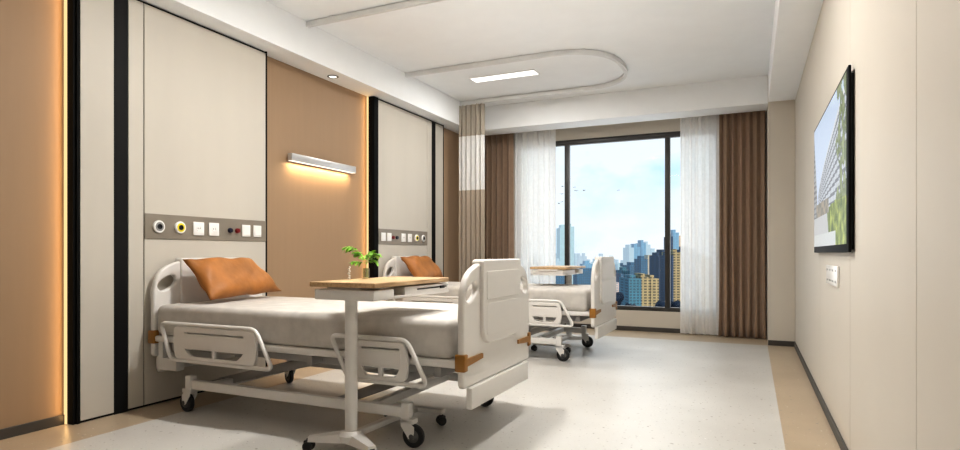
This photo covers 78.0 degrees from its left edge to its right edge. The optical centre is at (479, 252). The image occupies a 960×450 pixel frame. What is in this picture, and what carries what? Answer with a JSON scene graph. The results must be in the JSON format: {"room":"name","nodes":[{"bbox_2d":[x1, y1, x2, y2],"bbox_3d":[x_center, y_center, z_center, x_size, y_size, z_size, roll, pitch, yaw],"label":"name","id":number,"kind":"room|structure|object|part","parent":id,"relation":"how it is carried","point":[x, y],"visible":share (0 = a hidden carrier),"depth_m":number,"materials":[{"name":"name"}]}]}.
{"room":"hospital room","nodes":[
{"label":"hospital room","id":0,"kind":"room"},
{"bbox_2d":[0,0,458,428],"bbox_3d":[-2.062,-0.472,4.469,0.150,2.945,9.510,0,0,25],"label":"wall","id":1,"kind":"structure","parent":0,"point":[314,213],"depth_m":3.43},
{"bbox_2d":[0,415,64,439],"bbox_3d":[-3.168,0.972,1.857,0.012,0.056,3.540,0,0,25],"label":"baseboard","id":2,"kind":"structure","parent":1,"relation":"attached to","point":[17,430],"depth_m":3.30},
{"bbox_2d":[64,0,266,424],"bbox_3d":[-2.081,-0.318,4.144,0.081,2.635,1.524,0,0,25],"label":"panel","id":3,"kind":"object","parent":1,"relation":"attached to","point":[167,111],"depth_m":3.81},
{"bbox_3d":[-2.424,-0.317,3.468,0.019,2.633,0.008,0,0,25],"label":"light strip","id":4,"kind":"part","parent":3,"relation":"part of","materials":[{"name":"plastic"}]},
{"bbox_3d":[-2.352,-0.318,3.469,0.011,2.635,0.018,0,0,25],"label":"edge trim","id":5,"kind":"part","parent":3,"relation":"part of","materials":[{"name":"black metal"}]},
{"bbox_2d":[145,213,265,241],"bbox_3d":[-1.945,-0.175,4.320,0.026,0.166,1.056,0,0,25],"label":"panel","id":6,"kind":"object","parent":3,"relation":"attached to","point":[157,226],"visible":1,"depth_m":4.24,"materials":[{"name":"grey metal"}]},
{"bbox_2d":[153,220,164,232],"bbox_3d":[-2.125,-0.175,3.927,0.014,0.084,0.084,0,0,25],"label":"outlet","id":7,"kind":"object","parent":6,"relation":"attached to","point":[158,225],"depth_m":3.92,"materials":[{"name":"white plastic"}]},
{"bbox_2d":[174,221,185,233],"bbox_3d":[-2.058,-0.175,4.074,0.014,0.084,0.084,0,0,25],"label":"outlet","id":8,"kind":"object","parent":6,"relation":"attached to","point":[179,226],"depth_m":4.06,"materials":[{"name":"plastic"}]},
{"bbox_2d":[193,222,203,235],"bbox_3d":[-1.997,-0.172,4.211,0.011,0.095,0.090,0,0,25],"label":"power socket","id":9,"kind":"object","parent":6,"relation":"attached to","point":[198,227],"depth_m":4.20,"materials":[{"name":"white plastic"}]},
{"bbox_2d":[209,223,218,235],"bbox_3d":[-1.943,-0.172,4.330,0.011,0.095,0.090,0,0,25],"label":"power socket","id":10,"kind":"object","parent":6,"relation":"attached to","point":[213,227],"depth_m":4.33,"materials":[{"name":"white plastic"}]},
{"bbox_2d":[242,225,249,236],"bbox_3d":[-1.817,-0.172,4.606,0.010,0.091,0.082,0,0,25],"label":"light switch","id":11,"kind":"object","parent":6,"relation":"attached to","point":[245,228],"depth_m":4.60,"materials":[{"name":"white plastic"}]},
{"bbox_2d":[253,225,260,236],"bbox_3d":[-1.769,-0.172,4.709,0.010,0.091,0.082,0,0,25],"label":"light switch","id":12,"kind":"object","parent":6,"relation":"attached to","point":[256,228],"depth_m":4.70,"materials":[{"name":"white plastic"}]},
{"bbox_3d":[-1.736,-0.318,4.815,0.011,2.635,0.010,0,0,25],"label":"edge trim","id":13,"kind":"part","parent":3,"relation":"part of","materials":[{"name":"metal"}]},
{"bbox_2d":[141,0,460,132],"bbox_3d":[-2.002,-1.791,4.106,0.260,0.308,8.600,0,0,25],"label":"ceiling soffit","id":14,"kind":"structure","parent":1,"relation":"attached to","point":[262,25],"depth_m":5.11,"materials":[{"name":"paint"}]},
{"bbox_2d":[327,75,338,78],"bbox_3d":[-1.364,-1.634,5.500,0.104,0.006,0.104,0,0,25],"label":"recessed light","id":15,"kind":"object","parent":14,"relation":"in","point":[328,76],"visible":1,"depth_m":5.48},
{"bbox_2d":[288,153,355,173],"bbox_3d":[-1.458,-0.826,5.510,0.079,0.066,0.904,0,0,25],"label":"wall light","id":16,"kind":"object","parent":1,"relation":"attached to","point":[292,157],"visible":1,"depth_m":5.42,"materials":[{"name":"metal"}]},
{"bbox_2d":[288,160,352,173],"bbox_3d":[-1.445,-0.795,5.504,0.042,0.005,0.896,0,0,25],"label":"diffuser","id":17,"kind":"object","parent":16,"relation":"attached to","point":[308,162],"depth_m":5.47,"materials":[{"name":"white plastic"}]},
{"bbox_2d":[367,96,443,277],"bbox_3d":[-0.824,-0.318,6.890,0.081,2.635,1.564,0,0,25],"label":"panel","id":18,"kind":"object","parent":1,"relation":"attached to","point":[406,148],"depth_m":6.71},
{"bbox_3d":[-1.175,-0.317,6.196,0.019,2.633,0.008,0,0,25],"label":"light strip","id":19,"kind":"part","parent":18,"relation":"part of","materials":[{"name":"plastic"}]},
{"bbox_3d":[-1.093,-0.318,6.218,0.011,2.635,0.078,0,0,25],"label":"edge trim","id":20,"kind":"part","parent":18,"relation":"part of","materials":[{"name":"black metal"}]},
{"bbox_2d":[378,229,426,244],"bbox_3d":[-0.845,-0.175,6.721,0.026,0.166,1.034,0,0,25],"label":"panel","id":21,"kind":"object","parent":18,"relation":"attached to","point":[385,236],"visible":1,"depth_m":6.65,"materials":[{"name":"grey metal"}]},
{"bbox_2d":[381,232,385,240],"bbox_3d":[-1.030,-0.172,6.325,0.010,0.091,0.082,0,0,25],"label":"light switch","id":22,"kind":"object","parent":21,"relation":"attached to","point":[383,234],"depth_m":6.31,"materials":[{"name":"white plastic"}]},
{"bbox_2d":[387,233,391,240],"bbox_3d":[-0.983,-0.172,6.426,0.010,0.091,0.082,0,0,25],"label":"light switch","id":23,"kind":"object","parent":21,"relation":"attached to","point":[389,235],"depth_m":6.42,"materials":[{"name":"white plastic"}]},
{"bbox_2d":[401,233,405,241],"bbox_3d":[-0.863,-0.172,6.688,0.011,0.095,0.090,0,0,25],"label":"power socket","id":24,"kind":"object","parent":21,"relation":"attached to","point":[403,235],"depth_m":6.68,"materials":[{"name":"white plastic"}]},
{"bbox_2d":[408,234,411,241],"bbox_3d":[-0.805,-0.172,6.814,0.011,0.095,0.090,0,0,25],"label":"power socket","id":25,"kind":"object","parent":21,"relation":"attached to","point":[409,235],"depth_m":6.81,"materials":[{"name":"white plastic"}]},
{"bbox_3d":[-0.470,-0.318,7.579,0.011,2.635,0.010,0,0,25],"label":"edge trim","id":26,"kind":"part","parent":18,"relation":"part of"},
{"bbox_2d":[458,75,767,135],"bbox_3d":[1.483,-1.791,7.438,3.825,0.308,0.360,0,0,25],"label":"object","id":27,"kind":"structure","parent":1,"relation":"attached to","point":[748,94],"depth_m":7.11,"materials":[{"name":"paint"}]},
{"bbox_2d":[0,328,840,449],"bbox_3d":[-0.137,1.075,3.588,4.384,0.150,9.510,0,0,25],"label":"floor","id":28,"kind":"structure","parent":0,"point":[627,390],"depth_m":3.72,"materials":[{"name":"tile"}]},
{"bbox_2d":[148,257,530,447],"bbox_3d":[-0.914,0.517,3.798,2.310,0.966,1.032,0,0,25],"label":"hospital bed","id":29,"kind":"object","parent":28,"relation":"on","point":[471,341],"visible":0.93,"depth_m":3.37,"materials":[{"name":"white plastic"}]},
{"bbox_3d":[-1.927,0.361,4.262,0.036,0.618,0.940,0,0,25],"label":"headboard","id":30,"kind":"part","parent":29,"relation":"part of","materials":[{"name":"white plastic"}]},
{"bbox_3d":[-1.932,0.256,4.260,0.068,0.444,0.543,0,0,25],"label":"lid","id":31,"kind":"part","parent":29,"relation":"part of","materials":[{"name":"white plastic"}]},
{"bbox_3d":[-1.593,0.553,3.556,0.684,0.199,0.022,0,0,25],"label":"rail panel","id":32,"kind":"part","parent":29,"relation":"part of","materials":[{"name":"white plastic"}]},
{"bbox_3d":[-1.593,0.553,3.573,0.922,0.249,0.055,0,0,25],"label":"rail","id":33,"kind":"part","parent":29,"relation":"part of","materials":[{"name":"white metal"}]},
{"bbox_2d":[182,257,280,299],"bbox_3d":[-1.700,0.169,4.224,0.237,0.279,0.795,0,0,25],"label":"pillow","id":34,"kind":"object","parent":29,"relation":"on","point":[219,277],"visible":1,"depth_m":4.06,"materials":[{"name":"orange fabric"}]},
{"bbox_3d":[-0.916,0.553,3.799,2.184,0.040,0.936,0,0,25],"label":"deck frame","id":35,"kind":"part","parent":29,"relation":"part of","materials":[{"name":"white plastic"}]},
{"bbox_3d":[-0.929,0.434,3.805,2.150,0.200,0.930,0,0,25],"label":"mattress","id":36,"kind":"part","parent":29,"relation":"part of","materials":[{"name":"fabric"}]},
{"bbox_3d":[-0.909,0.810,3.796,1.630,0.085,0.940,0,0,25],"label":"frame","id":37,"kind":"part","parent":29,"relation":"part of","materials":[{"name":"white metal"}]},
{"bbox_3d":[-0.526,0.553,3.084,0.595,0.248,0.056,0,0,25],"label":"rail","id":38,"kind":"part","parent":29,"relation":"part of","materials":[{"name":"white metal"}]},
{"bbox_3d":[-0.509,0.553,3.060,0.326,0.199,0.022,0,0,25],"label":"rail panel","id":39,"kind":"part","parent":29,"relation":"part of","materials":[{"name":"white plastic"}]},
{"bbox_3d":[0.099,0.361,3.334,0.036,0.618,0.940,0,0,25],"label":"footboard","id":40,"kind":"part","parent":29,"relation":"part of","materials":[{"name":"white plastic"}]},
{"bbox_3d":[0.101,0.256,3.330,0.068,0.444,0.543,0,0,25],"label":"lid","id":41,"kind":"part","parent":29,"relation":"part of","materials":[{"name":"white plastic"}]},
{"bbox_2d":[302,276,448,449],"bbox_3d":[-0.545,0.571,3.216,0.465,0.858,0.765,0,0,25],"label":"table","id":42,"kind":"object","parent":28,"relation":"on","point":[352,291],"visible":0.8,"depth_m":2.97,"materials":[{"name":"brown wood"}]},
{"bbox_3d":[-0.635,0.113,3.315,0.040,0.056,0.040,0,0,25],"label":"glass vase","id":43,"kind":"object","parent":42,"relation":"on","visible":0},
{"bbox_2d":[342,246,382,276],"bbox_3d":[-0.658,0.047,3.306,0.230,0.170,0.126,0,0,-1],"label":"leafy sprig","id":44,"kind":"object","parent":43,"relation":"in","point":[370,254],"visible":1,"depth_m":3.30,"materials":[{"name":"green plant"}]},
{"bbox_2d":[382,256,616,360],"bbox_3d":[0.194,0.517,6.217,2.310,0.966,1.032,0,0,25],"label":"hospital bed","id":45,"kind":"object","parent":28,"relation":"on","point":[561,303],"visible":0.61,"depth_m":5.56,"materials":[{"name":"white metal"}]},
{"bbox_3d":[-0.819,0.361,6.681,0.036,0.618,0.940,0,0,25],"label":"headboard","id":46,"kind":"part","parent":45,"relation":"part of","materials":[{"name":"white plastic"}]},
{"bbox_3d":[-0.825,0.256,6.679,0.068,0.444,0.543,0,0,25],"label":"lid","id":47,"kind":"part","parent":45,"relation":"part of","materials":[{"name":"white plastic"}]},
{"bbox_2d":[401,256,442,276],"bbox_3d":[-0.593,0.169,6.642,0.237,0.279,0.795,0,0,25],"label":"pillow","id":48,"kind":"object","parent":45,"relation":"on","point":[423,266],"visible":0.86,"depth_m":6.43,"materials":[{"name":"orange fabric"}]},
{"bbox_3d":[-0.486,0.553,5.992,0.922,0.249,0.055,0,0,25],"label":"rail","id":49,"kind":"part","parent":45,"relation":"part of","materials":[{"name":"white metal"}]},
{"bbox_3d":[-0.486,0.553,5.974,0.684,0.199,0.022,0,0,25],"label":"rail panel","id":50,"kind":"part","parent":45,"relation":"part of","materials":[{"name":"white plastic"}]},
{"bbox_3d":[0.178,0.434,6.224,2.150,0.200,0.930,0,0,25],"label":"mattress","id":51,"kind":"part","parent":45,"relation":"part of","materials":[{"name":"fabric"}]},
{"bbox_3d":[0.598,0.553,5.478,0.326,0.199,0.022,0,0,25],"label":"rail panel","id":52,"kind":"part","parent":45,"relation":"part of","materials":[{"name":"white plastic"}]},
{"bbox_3d":[0.581,0.553,5.503,0.595,0.248,0.056,0,0,25],"label":"rail","id":53,"kind":"part","parent":45,"relation":"part of","materials":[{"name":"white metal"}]},
{"bbox_3d":[0.198,0.810,6.215,1.630,0.085,0.940,0,0,25],"label":"frame","id":54,"kind":"part","parent":45,"relation":"part of","materials":[{"name":"white metal"}]},
{"bbox_3d":[0.192,0.553,6.218,2.184,0.040,0.936,0,0,25],"label":"deck frame","id":55,"kind":"part","parent":45,"relation":"part of","materials":[{"name":"white plastic"}]},
{"bbox_3d":[1.206,0.361,5.753,0.036,0.618,0.940,0,0,25],"label":"footboard","id":56,"kind":"part","parent":45,"relation":"part of","materials":[{"name":"white plastic"}]},
{"bbox_3d":[1.209,0.256,5.748,0.068,0.444,0.543,0,0,25],"label":"lid","id":57,"kind":"part","parent":45,"relation":"part of","materials":[{"name":"white plastic"}]},
{"bbox_2d":[515,129,555,322],"bbox_3d":[0.749,-0.407,8.073,0.600,2.785,0.070,0,0,25],"label":"sheer curtain","id":58,"kind":"object","parent":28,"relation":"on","point":[535,151],"visible":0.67,"depth_m":8.07,"materials":[{"name":"white fabric"}]},
{"bbox_2d":[530,265,584,352],"bbox_3d":[0.874,0.571,6.306,0.465,0.858,0.765,0,0,25],"label":"table","id":59,"kind":"object","parent":28,"relation":"on","point":[568,271],"visible":0.59,"depth_m":6.05,"materials":[{"name":"white metal"}]},
{"bbox_2d":[680,115,718,334],"bbox_3d":[2.663,-0.407,7.198,0.445,2.785,0.063,0,0,25],"label":"sheer curtain","id":60,"kind":"object","parent":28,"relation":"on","point":[699,136],"visible":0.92,"depth_m":7.20,"materials":[{"name":"white fabric"}]},
{"bbox_2d":[266,0,774,106],"bbox_3d":[-0.137,-2.020,3.588,4.384,0.150,9.510,0,0,25],"label":"ceiling","id":61,"kind":"structure","parent":0,"point":[660,43],"depth_m":5.40,"materials":[{"name":"paint"}]},
{"bbox_2d":[306,0,445,27],"bbox_3d":[-0.747,-1.922,3.889,2.233,0.046,1.450,0,0,25],"label":"track","id":62,"kind":"object","parent":61,"relation":"attached to","point":[411,3],"visible":1,"depth_m":4.71,"materials":[{"name":"metal"}]},
{"bbox_2d":[469,69,539,82],"bbox_3d":[0.262,-1.939,6.506,0.770,0.012,0.190,0,0,25],"label":"recessed light","id":63,"kind":"object","parent":61,"relation":"in","point":[531,72],"visible":1,"depth_m":6.50,"materials":[{"name":"white plastic"}]},
{"bbox_2d":[404,49,627,104],"bbox_3d":[0.472,-1.922,6.553,2.233,0.046,1.370,0,0,25],"label":"track","id":64,"kind":"object","parent":61,"relation":"attached to","point":[613,57],"visible":1,"depth_m":6.15,"materials":[{"name":"metal"}]},
{"bbox_2d":[459,102,484,281],"bbox_3d":[-0.108,-0.610,7.518,0.355,2.580,0.056,0,0,25],"label":"privacy curtain","id":65,"kind":"object","parent":64,"relation":"hanging from","point":[471,117],"visible":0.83,"depth_m":7.51,"materials":[{"name":"beige fabric"}]},
{"bbox_2d":[514,110,766,328],"bbox_3d":[1.801,-0.472,7.820,4.084,2.945,0.200,0,0,25],"label":"wall","id":66,"kind":"structure","parent":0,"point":[658,319],"depth_m":7.60,"materials":[{"name":"beige paint"}]},
{"bbox_2d":[485,133,513,258],"bbox_3d":[0.257,-0.405,8.294,0.457,2.790,0.165,0,0,25],"label":"drape","id":67,"kind":"object","parent":66,"relation":"hanging from","point":[499,149],"visible":0.59,"depth_m":8.27,"materials":[{"name":"brown fabric"}]},
{"bbox_2d":[556,131,679,311],"bbox_3d":[1.720,-0.392,7.791,2.640,2.260,0.070,0,0,25],"label":"window","id":68,"kind":"structure","parent":66,"relation":"in","point":[667,135],"depth_m":7.55,"materials":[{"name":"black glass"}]},
{"bbox_2d":[562,323,703,334],"bbox_3d":[1.638,0.972,7.778,3.823,0.056,0.012,0,0,25],"label":"baseboard","id":69,"kind":"structure","parent":66,"relation":"attached to","point":[629,328],"depth_m":7.57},
{"bbox_2d":[718,111,766,338],"bbox_3d":[3.095,-0.405,6.996,0.524,2.790,0.148,0,0,25],"label":"drape","id":70,"kind":"object","parent":66,"relation":"hanging from","point":[742,284],"visible":0.89,"depth_m":6.98,"materials":[{"name":"brown fabric"}]},
{"bbox_2d":[767,100,794,341],"bbox_3d":[3.371,-0.472,6.658,0.261,2.945,0.605,0,0,25],"label":"wall column","id":71,"kind":"structure","parent":0,"point":[780,114],"depth_m":6.38,"materials":[{"name":"beige paint"}]},
{"bbox_2d":[768,340,793,346],"bbox_3d":[3.237,0.972,6.380,0.249,0.056,0.012,0,0,25],"label":"baseboard","id":72,"kind":"structure","parent":71,"relation":"attached to","point":[770,342],"depth_m":6.38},
{"bbox_2d":[795,0,959,449],"bbox_3d":[1.788,-0.472,2.706,0.150,2.945,9.510,0,0,25],"label":"wall","id":73,"kind":"structure","parent":0,"point":[880,347],"depth_m":1.98,"materials":[{"name":"beige paint"}]},
{"bbox_2d":[768,0,822,101],"bbox_3d":[1.466,-1.791,2.494,0.259,0.308,8.555,0,0,25],"label":"trim","id":74,"kind":"structure","parent":73,"relation":"attached to","point":[794,21],"depth_m":4.68,"materials":[{"name":"paint"}]},
{"bbox_2d":[794,341,847,449],"bbox_3d":[1.578,0.972,2.442,0.012,0.056,8.555,0,0,25],"label":"baseboard","id":75,"kind":"structure","parent":73,"relation":"attached to","point":[841,443],"depth_m":3.73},
{"bbox_2d":[826,265,838,286],"bbox_3d":[1.979,0.125,3.321,0.013,0.110,0.542,0,0,25],"label":"wall socket","id":76,"kind":"object","parent":73,"relation":"attached to","point":[832,272],"visible":1,"depth_m":3.31,"materials":[{"name":"white plastic"}]},
{"bbox_2d":[814,65,853,252],"bbox_3d":[2.011,-0.427,3.407,0.026,0.848,1.610,0,0,25],"label":"television","id":77,"kind":"object","parent":73,"relation":"attached to","point":[834,132],"visible":1,"depth_m":3.05,"materials":[{"name":"black"}]},
{"label":"outside","id":78,"kind":"structure","parent":0,"visible":0},
{"bbox_3d":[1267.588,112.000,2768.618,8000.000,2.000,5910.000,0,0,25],"label":"ground","id":79,"kind":"structure","parent":78,"visible":0},
{"bbox_2d":[556,258,560,265],"bbox_3d":[122.175,59.933,982.100,31.178,102.135,37.415,0,0,25],"label":"apartment tower","id":80,"kind":"structure","parent":79,"relation":"on","point":[558,263],"depth_m":966.08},
{"bbox_2d":[556,276,564,283],"bbox_3d":[91.341,65.648,706.100,41.969,90.705,42.356,0,0,25],"label":"apartment tower","id":81,"kind":"structure","parent":79,"relation":"on","point":[559,279],"depth_m":689.92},
{"bbox_2d":[556,224,573,265],"bbox_3d":[175.669,25.693,1223.600,49.019,170.614,62.112,0,0,25],"label":"office tower","id":82,"kind":"structure","parent":79,"relation":"on","point":[560,232],"depth_m":1195.87,"materials":[{"name":"glass"}]},
{"bbox_2d":[570,242,573,283],"bbox_3d":[149.461,46.086,984.400,21.984,129.828,36.511,0,0,25],"label":"office tower","id":83,"kind":"structure","parent":79,"relation":"on","point":[571,245],"depth_m":966.08,"materials":[{"name":"blue glass"}]},
{"bbox_2d":[574,253,576,265],"bbox_3d":[231.214,56.031,1442.100,18.433,109.937,31.580,0,0,25],"label":"office tower","id":84,"kind":"structure","parent":79,"relation":"on","point":[575,256],"depth_m":1429.18,"materials":[{"name":"blue glass"}]},
{"bbox_2d":[577,255,582,265],"bbox_3d":[250.091,58.531,1488.100,23.561,104.938,33.927,0,0,25],"label":"office tower","id":85,"kind":"structure","parent":79,"relation":"on","point":[579,259],"depth_m":1472.02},
{"bbox_2d":[573,268,591,284],"bbox_3d":[140.153,65.382,775.100,42.498,91.235,42.598,0,0,25],"label":"apartment tower","id":86,"kind":"structure","parent":79,"relation":"on","point":[584,278],"depth_m":759.03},
{"bbox_2d":[582,253,586,260],"bbox_3d":[346.879,55.787,1986.407,37.382,110.425,66.701,0,0,25],"label":"tower","id":87,"kind":"structure","parent":79,"relation":"on","point":[584,257],"depth_m":1960.14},
{"bbox_2d":[580,261,592,267],"bbox_3d":[180.121,62.123,1005.100,28.568,97.754,36.220,0,0,25],"label":"apartment tower","id":88,"kind":"structure","parent":79,"relation":"on","point":[586,264],"depth_m":988.99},
{"bbox_2d":[616,282,618,291],"bbox_3d":[126.830,67.807,568.100,18.059,86.386,31.409,0,0,25],"label":"apartment tower","id":89,"kind":"structure","parent":79,"relation":"on","point":[617,283],"depth_m":551.94,"materials":[{"name":"white"}]},
{"bbox_2d":[616,292,623,304],"bbox_3d":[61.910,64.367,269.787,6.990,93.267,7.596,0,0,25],"label":"tree","id":90,"kind":"object","parent":79,"relation":"on","point":[619,296],"visible":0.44,"depth_m":268.63,"materials":[{"name":"blue plant"}]},
{"bbox_2d":[616,270,623,281],"bbox_3d":[165.519,65.648,706.100,28.745,90.705,36.301,0,0,25],"label":"apartment tower","id":91,"kind":"structure","parent":79,"relation":"on","point":[618,275],"depth_m":689.92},
{"bbox_2d":[617,267,629,273],"bbox_3d":[198.196,65.303,821.100,23.279,91.395,33.798,0,0,25],"label":"apartment tower","id":92,"kind":"structure","parent":79,"relation":"on","point":[622,270],"depth_m":807.78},
{"bbox_2d":[622,262,633,274],"bbox_3d":[230.659,62.458,897.000,36.570,97.084,49.801,0,0,25],"label":"office tower","id":93,"kind":"structure","parent":79,"relation":"on","point":[630,265],"depth_m":879.85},
{"bbox_2d":[623,244,639,264],"bbox_3d":[288.101,46.789,1127.000,38.616,128.422,50.737,0,0,25],"label":"office tower","id":94,"kind":"structure","parent":79,"relation":"on","point":[630,252],"depth_m":1107.62,"materials":[{"name":"blue glass"}]},
{"bbox_2d":[619,273,658,306],"bbox_3d":[127.217,63.623,476.100,34.564,94.755,38.965,0,0,25],"label":"apartment tower","id":95,"kind":"structure","parent":79,"relation":"on","point":[639,289],"depth_m":460.04,"materials":[{"name":"concrete"}]},
{"bbox_2d":[634,255,648,273],"bbox_3d":[209.754,56.705,752.100,31.460,108.590,37.544,0,0,25],"label":"apartment tower","id":96,"kind":"structure","parent":79,"relation":"on","point":[641,264],"depth_m":738.38,"materials":[{"name":"blue glass"}]},
{"bbox_2d":[636,240,649,255],"bbox_3d":[334.799,42.332,1219.000,35.654,137.336,49.381,0,0,25],"label":"office tower","id":97,"kind":"structure","parent":79,"relation":"on","point":[644,247],"depth_m":1195.87,"materials":[{"name":"blue glass"}]},
{"bbox_2d":[649,249,664,300],"bbox_3d":[179.142,53.775,591.100,23.896,114.450,34.081,0,0,25],"label":"apartment tower","id":98,"kind":"structure","parent":79,"relation":"on","point":[654,259],"depth_m":585.82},
{"bbox_2d":[655,301,664,306],"bbox_3d":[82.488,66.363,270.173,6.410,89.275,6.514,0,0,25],"label":"tree","id":99,"kind":"object","parent":79,"relation":"on","point":[659,303],"visible":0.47,"depth_m":268.14,"materials":[{"name":"blue plant"}]},
{"bbox_2d":[660,249,679,301],"bbox_3d":[164.277,53.808,510.600,20.987,114.384,32.749,0,0,25],"label":"apartment tower","id":100,"kind":"structure","parent":79,"relation":"on","point":[675,256],"depth_m":494.51,"materials":[{"name":"yellow concrete"}]},
{"bbox_2d":[664,230,679,249],"bbox_3d":[273.673,39.053,844.100,26.100,143.894,35.090,0,0,25],"label":"office tower","id":101,"kind":"structure","parent":79,"relation":"on","point":[675,238],"depth_m":827.95,"materials":[{"name":"blue glass"}]},
{"bbox_2d":[671,300,679,307],"bbox_3d":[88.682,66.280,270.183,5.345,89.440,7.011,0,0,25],"label":"tree","id":102,"kind":"object","parent":79,"relation":"on","point":[673,303],"visible":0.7,"depth_m":268.40,"materials":[{"name":"blue plant"}]}
]}

